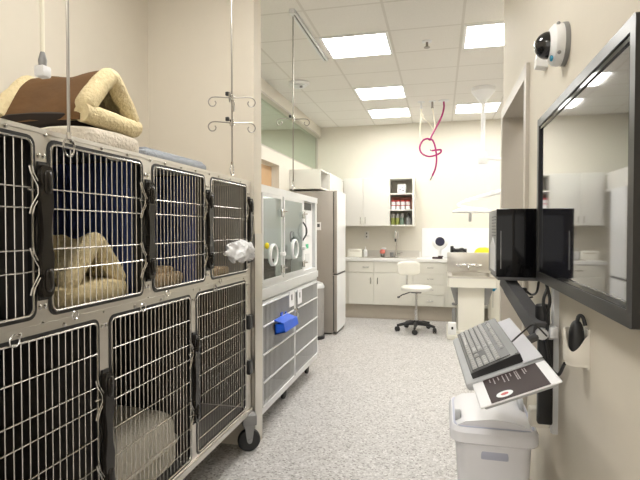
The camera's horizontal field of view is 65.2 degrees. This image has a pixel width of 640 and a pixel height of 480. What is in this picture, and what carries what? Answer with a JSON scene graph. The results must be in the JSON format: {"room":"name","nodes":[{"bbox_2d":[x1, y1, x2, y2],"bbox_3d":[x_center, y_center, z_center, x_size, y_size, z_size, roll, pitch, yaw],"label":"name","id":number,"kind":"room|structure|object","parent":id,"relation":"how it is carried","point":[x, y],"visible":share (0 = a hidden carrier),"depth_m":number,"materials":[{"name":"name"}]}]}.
{"room":"veterinary clinic","nodes":[
{"label":"veterinary clinic","id":0,"kind":"room"},
{"bbox_2d":[0,0,148,146],"bbox_3d":[-1.847,-0.175,0.697,0.120,3.120,5.500,0,1,13],"label":"wall","id":1,"kind":"structure","parent":0,"point":[113,33],"depth_m":2.73,"materials":[{"name":"paint"}]},
{"bbox_2d":[148,0,261,444],"bbox_3d":[-0.865,-0.234,3.355,0.950,3.120,0.130,0,1,13],"label":"wall","id":2,"kind":"structure","parent":0,"point":[189,41],"depth_m":3.25,"materials":[{"name":"paint"}]},
{"bbox_2d":[250,234,262,437],"bbox_3d":[-0.433,0.633,3.269,0.069,1.350,0.134,0,1,13],"label":"trim","id":3,"kind":"structure","parent":2,"relation":"attached to","point":[256,265],"depth_m":3.23,"materials":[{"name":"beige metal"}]},
{"bbox_2d":[261,77,320,190],"bbox_3d":[-0.660,-0.293,6.031,0.140,3.120,5.170,0,1,13],"label":"wall partition","id":4,"kind":"structure","parent":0,"point":[280,164],"depth_m":6.41,"materials":[{"name":"paint"}]},
{"bbox_2d":[261,164,271,186],"bbox_3d":[-0.714,0.178,6.008,0.040,2.180,0.700,0,1,13],"label":"door","id":5,"kind":"structure","parent":4,"relation":"in","point":[266,171],"depth_m":6.14,"materials":[{"name":"brown wood"}]},
{"bbox_2d":[261,90,320,168],"bbox_3d":[-0.634,-1.391,6.000,0.112,0.613,5.170,0,1,13],"label":"trim","id":6,"kind":"structure","parent":4,"relation":"attached to","point":[268,100],"depth_m":6.85,"materials":[{"name":"paint"}]},
{"bbox_2d":[289,169,343,192],"bbox_3d":[-0.001,-0.831,7.419,0.484,0.265,1.520,0,1,13],"label":"upper cabinet","id":7,"kind":"object","parent":4,"relation":"attached to","point":[304,179],"visible":0.8,"depth_m":6.72,"materials":[{"name":"white laminate"}]},
{"bbox_2d":[183,317,474,479],"bbox_3d":[-0.226,1.376,3.376,10.000,0.100,11.600,0,1,13],"label":"floor","id":8,"kind":"structure","parent":0,"point":[373,401],"depth_m":3.73,"materials":[{"name":"plastic"}]},
{"bbox_2d":[0,118,260,479],"bbox_3d":[-1.013,0.501,2.152,0.770,1.702,2.290,0,1,13],"label":"cage","id":9,"kind":"object","parent":8,"relation":"on","point":[181,351],"visible":0.96,"depth_m":2.03,"materials":[{"name":"silver metal"}]},
{"bbox_2d":[51,232,126,307],"bbox_3d":[-0.907,0.105,1.867,0.234,0.271,0.388,0,1,13],"label":"bed","id":10,"kind":"object","parent":9,"relation":"on","point":[98,235],"visible":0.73,"depth_m":1.80,"materials":[{"name":"beige fabric"}]},
{"bbox_2d":[51,276,126,307],"bbox_3d":[-0.907,0.192,1.869,0.234,0.096,0.388,0,1,13],"label":"cushion","id":11,"kind":"object","parent":10,"relation":"on","point":[87,278],"depth_m":1.76,"materials":[{"name":"beige fabric"}]},
{"bbox_2d":[41,126,138,152],"bbox_3d":[-0.916,-0.385,1.985,0.271,0.088,0.390,0,1,13],"label":"cushion","id":12,"kind":"object","parent":9,"relation":"on","point":[90,133],"visible":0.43,"depth_m":1.85,"materials":[{"name":"beige fabric"}]},
{"bbox_2d":[0,66,142,136],"bbox_3d":[-1.007,-0.549,2.016,0.468,0.270,0.373,0,1,13],"label":"bed","id":13,"kind":"object","parent":12,"relation":"on","point":[100,98],"visible":0.8,"depth_m":1.91,"materials":[{"name":"brown fabric"}]},
{"bbox_2d":[2,111,93,127],"bbox_3d":[-1.039,-0.451,2.026,0.372,0.074,0.355,0,1,13],"label":"cushion","id":14,"kind":"object","parent":13,"relation":"on","point":[39,119],"depth_m":1.85,"materials":[{"name":"black fabric"}]},
{"bbox_2d":[114,405,176,479],"bbox_3d":[-1.028,0.946,2.210,0.652,0.292,0.624,0,1,13],"label":"pet bed","id":15,"kind":"object","parent":9,"relation":"on","point":[149,415],"visible":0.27,"depth_m":2.17,"materials":[{"name":"grey fabric"}]},
{"bbox_2d":[155,266,182,287],"bbox_3d":[-0.930,0.179,2.404,0.391,0.097,0.432,0,1,13],"label":"blanket","id":16,"kind":"object","parent":9,"relation":"on","point":[178,275],"visible":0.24,"depth_m":2.42,"materials":[{"name":"brown fabric"}]},
{"bbox_2d":[138,146,205,169],"bbox_3d":[-0.955,-0.386,2.511,0.570,0.064,0.593,0,1,13],"label":"blanket","id":17,"kind":"object","parent":9,"relation":"on","point":[143,150],"visible":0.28,"depth_m":2.36,"materials":[{"name":"grey fabric"}]},
{"bbox_2d":[214,266,228,275],"bbox_3d":[-0.775,0.173,2.890,0.385,0.084,0.350,0,1,13],"label":"pad","id":18,"kind":"object","parent":9,"relation":"on","point":[215,267],"visible":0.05,"depth_m":2.91,"materials":[{"name":"brown fabric"}]},
{"bbox_2d":[226,240,258,262],"bbox_3d":[-0.451,0.070,2.911,0.100,0.143,0.344,0,1,20],"label":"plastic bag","id":19,"kind":"object","parent":9,"relation":"hanging from","point":[244,251],"visible":1,"depth_m":2.85,"materials":[{"name":"white plastic"}]},
{"bbox_2d":[262,280,317,414],"bbox_3d":[-0.525,0.855,4.205,0.726,0.905,1.595,0,1,13],"label":"barred kennel","id":20,"kind":"object","parent":8,"relation":"on","point":[285,356],"visible":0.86,"depth_m":4.10,"materials":[{"name":"silver metal"}]},
{"bbox_2d":[274,311,298,334],"bbox_3d":[-0.250,0.610,3.743,0.086,0.135,0.345,0,1,13],"label":"box","id":21,"kind":"object","parent":20,"relation":"hanging from","point":[286,322],"visible":1,"depth_m":3.66,"materials":[{"name":"plastic"}]},
{"bbox_2d":[261,184,317,300],"bbox_3d":[-0.521,0.002,4.186,0.734,0.788,1.595,0,1,13],"label":"animal incubator","id":22,"kind":"object","parent":20,"relation":"on","point":[288,218],"visible":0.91,"depth_m":4.35,"materials":[{"name":"white plastic"}]},
{"bbox_2d":[264,258,291,279],"bbox_3d":[-0.481,0.273,4.174,0.380,0.209,0.460,0,1,13],"label":"box","id":23,"kind":"object","parent":22,"relation":"in","point":[269,271],"visible":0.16,"depth_m":3.94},
{"bbox_2d":[305,253,309,263],"bbox_3d":[-0.117,0.173,4.651,0.004,0.090,0.140,0,1,13],"label":"outlet plate","id":24,"kind":"object","parent":22,"relation":"attached to","point":[307,255],"depth_m":4.65,"materials":[{"name":"white plastic"}]},
{"bbox_2d":[289,290,293,307],"bbox_3d":[-0.228,0.469,4.005,0.006,0.125,0.130,0,1,13],"label":"card","id":25,"kind":"object","parent":20,"relation":"hanging from","point":[291,293],"visible":1,"depth_m":3.99,"materials":[{"name":"white paper"}]},
{"bbox_2d":[297,288,301,304],"bbox_3d":[-0.173,0.474,4.233,0.006,0.125,0.130,0,1,13],"label":"card","id":26,"kind":"object","parent":20,"relation":"hanging from","point":[299,291],"visible":1,"depth_m":4.22,"materials":[{"name":"white paper"}]},
{"bbox_2d":[291,191,345,334],"bbox_3d":[-0.020,0.295,6.947,0.653,1.905,0.575,0,1,13],"label":"refrigerator","id":27,"kind":"object","parent":8,"relation":"on","point":[330,204],"visible":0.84,"depth_m":6.63,"materials":[{"name":"silver metal"}]},
{"bbox_2d":[317,222,320,229],"bbox_3d":[-0.019,-0.183,6.634,0.065,0.105,0.011,0,1,13],"label":"thermometer","id":28,"kind":"object","parent":27,"relation":"attached to","point":[318,223],"visible":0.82,"depth_m":6.63,"materials":[{"name":"white plastic"}]},
{"bbox_2d":[317,281,324,339],"bbox_3d":[-0.085,0.892,6.418,0.290,0.735,0.290,0,1,13],"label":"trash bin","id":29,"kind":"object","parent":8,"relation":"on","point":[321,335],"visible":0.29,"depth_m":6.32,"materials":[{"name":"grey plastic"}]},
{"bbox_2d":[345,261,373,317],"bbox_3d":[0.673,0.773,8.076,0.468,0.900,0.606,0,1,13],"label":"base cabinet","id":30,"kind":"object","parent":8,"relation":"on","point":[359,275],"visible":0.89,"depth_m":7.83,"materials":[{"name":"beige laminate"}]},
{"bbox_2d":[374,261,412,319],"bbox_3d":[1.188,0.775,7.953,0.592,0.900,0.606,0,1,13],"label":"base cabinet","id":31,"kind":"object","parent":8,"relation":"on","point":[388,283],"visible":0.7,"depth_m":7.71,"materials":[{"name":"beige laminate"}]},
{"bbox_2d":[395,261,436,334],"bbox_3d":[1.308,0.774,6.832,0.563,0.949,0.552,0,1,13],"label":"stool","id":32,"kind":"object","parent":8,"relation":"on","point":[406,268],"visible":1,"depth_m":6.84,"materials":[{"name":"white vinyl upholstery"},{"name":"black plastic"},{"name":"black rubber"}]},
{"bbox_2d":[413,262,446,320],"bbox_3d":[1.719,0.778,7.825,0.500,0.900,0.606,0,1,13],"label":"base cabinet","id":33,"kind":"object","parent":8,"relation":"on","point":[431,304],"visible":0.78,"depth_m":7.56,"materials":[{"name":"beige laminate"}]},
{"bbox_2d":[446,285,488,321],"bbox_3d":[2.376,0.781,7.668,0.850,0.900,0.606,0,1,13],"label":"base cabinet","id":34,"kind":"object","parent":8,"relation":"on","point":[449,300],"visible":0.09,"depth_m":7.50,"materials":[{"name":"beige laminate"}]},
{"bbox_2d":[345,252,446,261],"bbox_3d":[1.619,0.263,7.846,2.450,0.130,0.600,0,1,13],"label":"countertop","id":35,"kind":"structure","parent":34,"relation":"on","point":[419,259],"depth_m":7.71,"materials":[{"name":"beige laminate"}]},
{"bbox_2d":[348,249,362,256],"bbox_3d":[0.575,0.211,8.146,0.230,0.130,0.142,0,1,13],"label":"box","id":36,"kind":"object","parent":35,"relation":"on","point":[351,252],"visible":0.96,"depth_m":8.08,"materials":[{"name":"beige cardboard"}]},
{"bbox_2d":[359,250,418,258],"bbox_3d":[1.102,0.317,7.964,0.930,0.295,0.385,0,1,13],"label":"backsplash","id":37,"kind":"structure","parent":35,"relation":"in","point":[407,254],"depth_m":8.09,"materials":[{"name":"silver metal"}]},
{"bbox_2d":[363,247,366,256],"bbox_3d":[0.740,0.186,8.148,0.065,0.167,0.064,-1,2,-33],"label":"soap bottle","id":38,"kind":"object","parent":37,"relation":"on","point":[365,249],"visible":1,"depth_m":8.12,"materials":[{"name":"white plastic"}]},
{"bbox_2d":[380,248,385,256],"bbox_3d":[1.015,0.197,8.052,0.102,0.150,0.071,0,1,13],"label":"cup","id":39,"kind":"object","parent":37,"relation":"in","point":[382,251],"visible":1,"depth_m":8.03,"materials":[{"name":"red plastic"}]},
{"bbox_2d":[394,230,402,256],"bbox_3d":[1.213,0.054,7.961,0.187,0.441,0.128,-1,2,-43],"label":"faucet","id":40,"kind":"object","parent":35,"relation":"on","point":[396,253],"visible":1,"depth_m":8.01,"materials":[{"name":"silver metal"}]},
{"bbox_2d":[432,234,447,258],"bbox_3d":[1.862,0.096,7.764,0.244,0.377,0.150,0,1,13],"label":"desk fan","id":41,"kind":"object","parent":35,"relation":"on","point":[439,241],"visible":0.86,"depth_m":7.71,"materials":[{"name":"white plastic"}]},
{"bbox_2d":[450,246,466,252],"bbox_3d":[2.127,0.189,7.676,0.246,0.195,0.210,0,1,13],"label":"desk telephone","id":42,"kind":"object","parent":35,"relation":"on","point":[452,249],"visible":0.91,"depth_m":7.62,"materials":[{"name":"grey plastic"}]},
{"bbox_2d":[475,248,488,252],"bbox_3d":[2.422,0.214,7.446,0.242,0.205,0.203,0,1,13],"label":"cloth","id":43,"kind":"object","parent":35,"relation":"on","point":[478,250],"visible":0.4,"depth_m":7.37,"materials":[{"name":"yellow fabric"}]},
{"bbox_2d":[446,252,496,339],"bbox_3d":[2.004,0.719,6.632,0.630,1.070,0.800,0,1,13],"label":"tub","id":44,"kind":"object","parent":8,"relation":"on","point":[471,282],"visible":0.89,"depth_m":6.43,"materials":[{"name":"silver metal"}]},
{"bbox_2d":[448,322,455,334],"bbox_3d":[1.680,1.122,6.361,0.100,0.154,0.097,0,1,13],"label":"foot pedal","id":45,"kind":"object","parent":44,"relation":"on","point":[451,325],"visible":1,"depth_m":6.32,"materials":[{"name":"white plastic"}]},
{"bbox_2d":[447,252,489,271],"bbox_3d":[2.075,0.311,7.003,0.570,0.270,0.030,0,1,13],"label":"backsplash","id":46,"kind":"structure","parent":44,"relation":"on","point":[453,258],"depth_m":6.99,"materials":[{"name":"silver metal"}]},
{"bbox_2d":[456,263,481,269],"bbox_3d":[2.051,0.367,6.886,0.340,0.085,0.209,0,1,13],"label":"mixer tap","id":47,"kind":"object","parent":44,"relation":"on","point":[459,266],"depth_m":6.97,"materials":[{"name":"silver metal"}]},
{"bbox_2d":[451,273,491,276],"bbox_3d":[2.002,0.518,6.639,0.510,0.108,0.590,0,1,13],"label":"basin","id":48,"kind":"object","parent":44,"relation":"in","point":[452,274],"depth_m":6.89,"materials":[{"name":"silver metal"}]},
{"bbox_2d":[449,393,538,479],"bbox_3d":[0.747,1.030,2.203,0.345,0.644,0.412,0,1,13],"label":"waste bin","id":49,"kind":"object","parent":8,"relation":"on","point":[495,443],"visible":0.95,"depth_m":2.03,"materials":[{"name":"white plastic"}]},
{"bbox_2d":[488,271,499,321],"bbox_3d":[2.697,0.799,7.089,0.594,0.890,0.363,0,1,13],"label":"base cabinet","id":50,"kind":"object","parent":8,"relation":"on","point":[494,302],"visible":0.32,"depth_m":6.97,"materials":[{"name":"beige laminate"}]},
{"bbox_2d":[261,119,500,256],"bbox_3d":[0.979,-0.344,8.357,10.000,3.120,0.120,0,1,13],"label":"wall","id":51,"kind":"structure","parent":0,"point":[389,150],"depth_m":8.14,"materials":[{"name":"paint"}]},
{"bbox_2d":[344,178,387,225],"bbox_3d":[0.767,-0.611,8.153,0.720,0.768,0.359,0,1,13],"label":"upper cabinet","id":52,"kind":"object","parent":51,"relation":"attached to","point":[366,204],"visible":0.99,"depth_m":8.01,"materials":[{"name":"white laminate"}]},
{"bbox_2d":[364,231,368,238],"bbox_3d":[0.778,-0.084,8.343,0.080,0.120,0.010,0,1,13],"label":"wall outlet","id":53,"kind":"object","parent":51,"relation":"attached to","point":[366,233],"visible":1,"depth_m":8.34,"materials":[{"name":"beige plastic"}]},
{"bbox_2d":[388,177,414,225],"bbox_3d":[1.317,-0.608,8.037,0.405,0.768,0.328,0,1,13],"label":"shelf unit","id":54,"kind":"object","parent":51,"relation":"attached to","point":[392,181],"visible":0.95,"depth_m":7.98,"materials":[{"name":"white laminate"}]},
{"bbox_2d":[391,214,394,224],"bbox_3d":[1.171,-0.334,8.023,0.066,0.180,0.066,0,1,13],"label":"bottle","id":55,"kind":"object","parent":54,"relation":"on","point":[392,215],"visible":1,"depth_m":8.00,"materials":[{"name":"yellow plastic"}]},
{"bbox_2d":[391,200,394,208],"bbox_3d":[1.176,-0.562,8.017,0.069,0.150,0.069,0,1,13],"label":"medicine bottle","id":56,"kind":"object","parent":54,"relation":"on","point":[392,201],"visible":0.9,"depth_m":7.99,"materials":[{"name":"white plastic"}]},
{"bbox_2d":[395,214,399,224],"bbox_3d":[1.241,-0.333,8.006,0.066,0.180,0.066,0,1,13],"label":"bottle","id":57,"kind":"object","parent":54,"relation":"on","point":[397,219],"visible":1,"depth_m":7.98,"materials":[{"name":"plastic"}]},
{"bbox_2d":[396,200,399,208],"bbox_3d":[1.251,-0.562,7.999,0.069,0.150,0.069,0,1,13],"label":"medicine bottle","id":58,"kind":"object","parent":54,"relation":"on","point":[397,201],"visible":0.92,"depth_m":7.97,"materials":[{"name":"white plastic"}]},
{"bbox_2d":[397,184,405,192],"bbox_3d":[1.308,-0.816,7.994,0.135,0.150,0.132,0,1,13],"label":"tissue box","id":59,"kind":"object","parent":54,"relation":"on","point":[401,188],"visible":0.84,"depth_m":7.93,"materials":[{"name":"white cardboard"}]},
{"bbox_2d":[392,197,411,208],"bbox_3d":[1.337,-0.592,8.133,0.340,0.204,0.062,0,1,13],"label":"folder","id":60,"kind":"object","parent":54,"relation":"on","point":[393,198],"visible":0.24,"depth_m":8.10,"materials":[{"name":"plastic"}]},
{"bbox_2d":[400,213,403,224],"bbox_3d":[1.311,-0.333,7.989,0.066,0.180,0.066,0,1,13],"label":"bottle","id":61,"kind":"object","parent":54,"relation":"on","point":[401,214],"visible":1,"depth_m":7.96,"materials":[{"name":"green plastic"}]},
{"bbox_2d":[401,200,404,208],"bbox_3d":[1.326,-0.562,7.981,0.069,0.150,0.069,0,1,13],"label":"medicine bottle","id":62,"kind":"object","parent":54,"relation":"on","point":[402,201],"visible":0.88,"depth_m":7.95,"materials":[{"name":"white plastic"}]},
{"bbox_2d":[406,200,409,208],"bbox_3d":[1.400,-0.561,7.963,0.069,0.150,0.069,0,1,13],"label":"medicine bottle","id":63,"kind":"object","parent":54,"relation":"on","point":[407,201],"visible":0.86,"depth_m":7.93,"materials":[{"name":"white plastic"}]},
{"bbox_2d":[406,213,410,224],"bbox_3d":[1.409,-0.340,7.966,0.086,0.195,0.086,0,1,13],"label":"spray bottle","id":64,"kind":"object","parent":54,"relation":"on","point":[408,218],"visible":1,"depth_m":7.93,"materials":[{"name":"grey plastic"}]},
{"bbox_2d":[422,228,488,256],"bbox_3d":[3.352,0.050,7.724,3.485,0.469,0.017,0,1,13],"label":"board","id":65,"kind":"object","parent":51,"relation":"attached to","point":[470,239],"visible":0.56,"depth_m":8.00,"materials":[{"name":"white plastic"}]},
{"bbox_2d":[452,189,500,221],"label":"lamp","id":66,"kind":"object","parent":51,"relation":"hanging from","point":[464,209],"depth_m":6.08,"materials":[{"name":"white plastic"}]},
{"bbox_2d":[471,85,500,163],"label":"lamp","id":67,"kind":"object","parent":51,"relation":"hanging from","point":[482,94],"depth_m":6.08,"materials":[{"name":"white plastic"}]},
{"bbox_2d":[261,0,503,130],"bbox_3d":[-0.226,-1.843,3.305,10.000,0.100,11.600,0,1,13],"label":"ceiling","id":68,"kind":"structure","parent":0,"point":[444,70],"depth_m":5.11,"materials":[{"name":"tile"}]},
{"bbox_2d":[34,0,50,78],"bbox_3d":[-0.931,-1.151,1.666,0.040,1.212,0.040,0,1,13],"label":"outlet","id":69,"kind":"object","parent":68,"relation":"hanging from","point":[41,70],"visible":1,"depth_m":1.67,"materials":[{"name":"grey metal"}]},
{"bbox_2d":[289,80,309,88],"bbox_3d":[-0.245,-1.814,5.882,0.250,0.072,0.250,0,1,13],"label":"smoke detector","id":70,"kind":"object","parent":68,"relation":"in","point":[298,84],"visible":0.96,"depth_m":5.82,"materials":[{"name":"white plastic"}]},
{"bbox_2d":[289,8,327,61],"bbox_3d":[-0.082,-1.802,4.485,0.050,0.035,1.200,0,1,13],"label":"ceiling track","id":71,"kind":"object","parent":68,"relation":"attached to","point":[292,12],"visible":1,"depth_m":4.36,"materials":[{"name":"grey plastic"}]},
{"bbox_2d":[276,17,309,189],"bbox_3d":[-0.213,-1.081,3.972,0.191,1.373,0.191,1,2,41],"label":"hanging rod","id":72,"kind":"object","parent":71,"relation":"hanging from","point":[293,119],"visible":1,"depth_m":3.97,"materials":[{"name":"silver metal"}]},
{"bbox_2d":[319,31,392,58],"bbox_3d":[0.353,-1.817,4.689,0.609,0.012,0.564,0,1,13],"label":"recessed light","id":73,"kind":"object","parent":68,"relation":"in","point":[373,43],"visible":1,"depth_m":4.67,"materials":[{"name":"white plastic"}]},
{"bbox_2d":[353,85,406,100],"bbox_3d":[0.767,-1.853,6.307,0.609,0.012,0.564,0,1,13],"label":"recessed light","id":74,"kind":"object","parent":68,"relation":"in","point":[394,91],"visible":1,"depth_m":6.28,"materials":[{"name":"white plastic"}]},
{"bbox_2d":[366,107,410,118],"bbox_3d":[1.029,-1.877,7.396,0.609,0.012,0.564,0,1,13],"label":"recessed light","id":75,"kind":"object","parent":68,"relation":"in","point":[403,111],"visible":1,"depth_m":7.36,"materials":[{"name":"white plastic"}]},
{"bbox_2d":[422,39,431,48],"bbox_3d":[0.980,-1.791,4.581,0.090,0.060,0.090,0,1,13],"label":"sprinkler","id":76,"kind":"object","parent":68,"relation":"attached to","point":[426,41],"visible":1,"depth_m":4.57,"materials":[{"name":"white metal"}]},
{"bbox_2d":[419,99,448,180],"bbox_3d":[1.527,-1.331,6.712,0.398,1.073,0.138,0,1,4],"label":"hose","id":77,"kind":"object","parent":68,"relation":"hanging from","point":[441,100],"visible":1,"depth_m":6.69,"materials":[{"name":"red plastic"}]},
{"bbox_2d":[454,101,501,113],"bbox_3d":[2.225,-1.870,7.088,0.609,0.012,0.564,0,1,13],"label":"recessed light","id":78,"kind":"object","parent":68,"relation":"in","point":[489,106],"visible":1,"depth_m":7.06,"materials":[{"name":"white plastic"}]},
{"bbox_2d":[456,103,498,112],"bbox_3d":[2.225,-1.873,7.088,0.561,0.005,0.516,0,1,13],"label":"diffuser","id":79,"kind":"object","parent":78,"relation":"attached to","point":[468,107],"depth_m":7.06,"materials":[{"name":"white plastic"}]},
{"bbox_2d":[462,21,503,49],"bbox_3d":[1.583,-1.811,4.415,0.609,0.012,0.564,0,1,13],"label":"recessed light","id":80,"kind":"object","parent":68,"relation":"in","point":[481,35],"visible":0.52,"depth_m":4.43,"materials":[{"name":"white plastic"}]},
{"bbox_3d":[-0.659,-1.756,2.100,0.050,0.022,2.050,0,1,13],"label":"ceiling track","id":81,"kind":"object","parent":68,"relation":"attached to","visible":0},
{"bbox_2d":[62,0,74,156],"bbox_3d":[-0.792,-0.997,1.562,0.016,1.471,0.055,0,1,13],"label":"hanging rod","id":82,"kind":"object","parent":81,"relation":"hanging from","point":[68,133],"visible":1,"depth_m":1.57,"materials":[{"name":"silver metal"}]},
{"bbox_2d":[208,0,255,175],"bbox_3d":[-0.495,-1.061,2.801,0.201,1.398,0.201,1,2,38],"label":"hanging rod","id":83,"kind":"object","parent":81,"relation":"hanging from","point":[231,97],"visible":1,"depth_m":2.80,"materials":[{"name":"silver metal"}]},
{"bbox_3d":[1.510,-1.821,6.726,0.100,0.095,0.100,0,1,13],"label":"fitting","id":84,"kind":"object","parent":68,"relation":"attached to","visible":0},
{"bbox_2d":[419,108,434,142],"bbox_3d":[1.450,-1.549,6.761,0.217,0.464,0.044,0,1,13],"label":"hose","id":85,"kind":"object","parent":84,"relation":"hanging from","point":[421,113],"visible":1,"depth_m":6.77,"materials":[{"name":"white plastic"}]},
{"bbox_2d":[503,0,639,479],"bbox_3d":[0.672,-0.173,0.570,0.140,3.120,6.430,0,1,13],"label":"wall","id":86,"kind":"structure","parent":0,"point":[598,437],"depth_m":1.65,"materials":[{"name":"paint"}]},
{"bbox_2d":[499,63,529,408],"bbox_3d":[1.287,0.199,3.141,0.176,2.265,1.100,0,1,13],"label":"door","id":87,"kind":"structure","parent":86,"relation":"in","point":[514,194],"depth_m":3.58,"materials":[{"name":"paint"}]},
{"bbox_2d":[491,272,558,434],"bbox_3d":[0.871,0.403,2.149,0.204,0.700,0.672,0,1,13],"label":"track","id":88,"kind":"object","parent":86,"relation":"attached to","point":[544,414],"visible":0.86,"depth_m":1.94,"materials":[{"name":"black plastic"}]},
{"bbox_2d":[453,318,557,408],"bbox_3d":[0.612,0.401,1.739,0.235,0.150,0.704,0,1,10],"label":"keyboard tray","id":89,"kind":"object","parent":88,"relation":"attached to","point":[529,353],"visible":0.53,"depth_m":1.64,"materials":[{"name":"grey plastic"}]},
{"bbox_2d":[457,319,522,378],"bbox_3d":[0.602,0.381,1.816,0.159,0.116,0.484,0,1,10],"label":"keyboard","id":90,"kind":"object","parent":89,"relation":"on","point":[486,347],"visible":1,"depth_m":1.71,"materials":[{"name":"grey plastic"}]},
{"bbox_2d":[512,324,548,341],"bbox_3d":[0.771,0.342,1.808,0.294,0.082,0.023,-1,2,-42],"label":"cable","id":91,"kind":"object","parent":90,"relation":"attached to","point":[539,328],"visible":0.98,"depth_m":1.76,"materials":[{"name":"black plastic"}]},
{"bbox_2d":[473,360,562,408],"bbox_3d":[0.569,0.420,1.463,0.223,0.102,0.190,0,1,13],"label":"brochure","id":92,"kind":"object","parent":89,"relation":"on","point":[537,376],"visible":1,"depth_m":1.45,"materials":[{"name":"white paper"}]},
{"bbox_2d":[483,363,550,402],"bbox_3d":[0.569,0.416,1.463,0.164,0.075,0.186,0,1,13],"label":"print","id":93,"kind":"object","parent":92,"relation":"attached to","point":[533,377],"depth_m":1.45},
{"bbox_2d":[489,208,536,277],"bbox_3d":[0.896,0.009,2.333,0.179,0.297,0.366,0,1,13],"label":"monitor","id":94,"kind":"object","parent":88,"relation":"on","point":[512,232],"visible":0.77,"depth_m":2.16,"materials":[{"name":"black plastic"}]},
{"bbox_2d":[522,281,539,297],"bbox_3d":[0.916,0.218,2.192,0.062,0.096,0.132,-1,2,-36],"label":"cable","id":95,"kind":"object","parent":88,"relation":"hanging from","point":[538,282],"visible":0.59,"depth_m":2.18,"materials":[{"name":"black plastic"}]},
{"bbox_2d":[542,285,565,375],"bbox_3d":[0.875,0.338,1.859,0.039,0.341,0.157,0,1,-9],"label":"power cable","id":96,"kind":"object","parent":88,"relation":"attached to","point":[547,290],"visible":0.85,"depth_m":1.91,"materials":[{"name":"black plastic"}]},
{"bbox_2d":[534,55,547,70],"bbox_3d":[0.969,-0.816,2.192,0.047,0.135,0.060,0,1,13],"label":"sensor","id":97,"kind":"object","parent":86,"relation":"attached to","point":[539,64],"visible":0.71,"depth_m":2.17,"materials":[{"name":"white plastic"}]},
{"bbox_2d":[534,21,570,66],"bbox_3d":[0.858,-0.726,1.866,0.110,0.156,0.156,0,1,13],"label":"dome camera","id":98,"kind":"object","parent":86,"relation":"attached to","point":[553,46],"visible":1,"depth_m":1.82,"materials":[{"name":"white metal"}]},
{"bbox_2d":[563,326,589,369],"bbox_3d":[0.806,0.338,1.581,0.066,0.125,0.080,0,1,13],"label":"wall holder","id":99,"kind":"object","parent":86,"relation":"attached to","point":[580,357],"visible":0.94,"depth_m":1.55,"materials":[{"name":"beige plastic"}]},
{"bbox_2d":[568,314,586,351],"bbox_3d":[0.807,0.305,1.568,0.050,0.150,0.044,0,1,13],"label":"computer mouse","id":100,"kind":"object","parent":99,"relation":"in","point":[576,338],"visible":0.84,"depth_m":1.55,"materials":[{"name":"black plastic"}]},
{"bbox_2d":[536,12,639,329],"bbox_3d":[0.797,-0.151,1.530,0.065,0.651,1.057,0,1,13],"label":"television","id":101,"kind":"object","parent":86,"relation":"attached to","point":[588,221],"visible":1,"depth_m":1.29,"materials":[{"name":"black plastic"}]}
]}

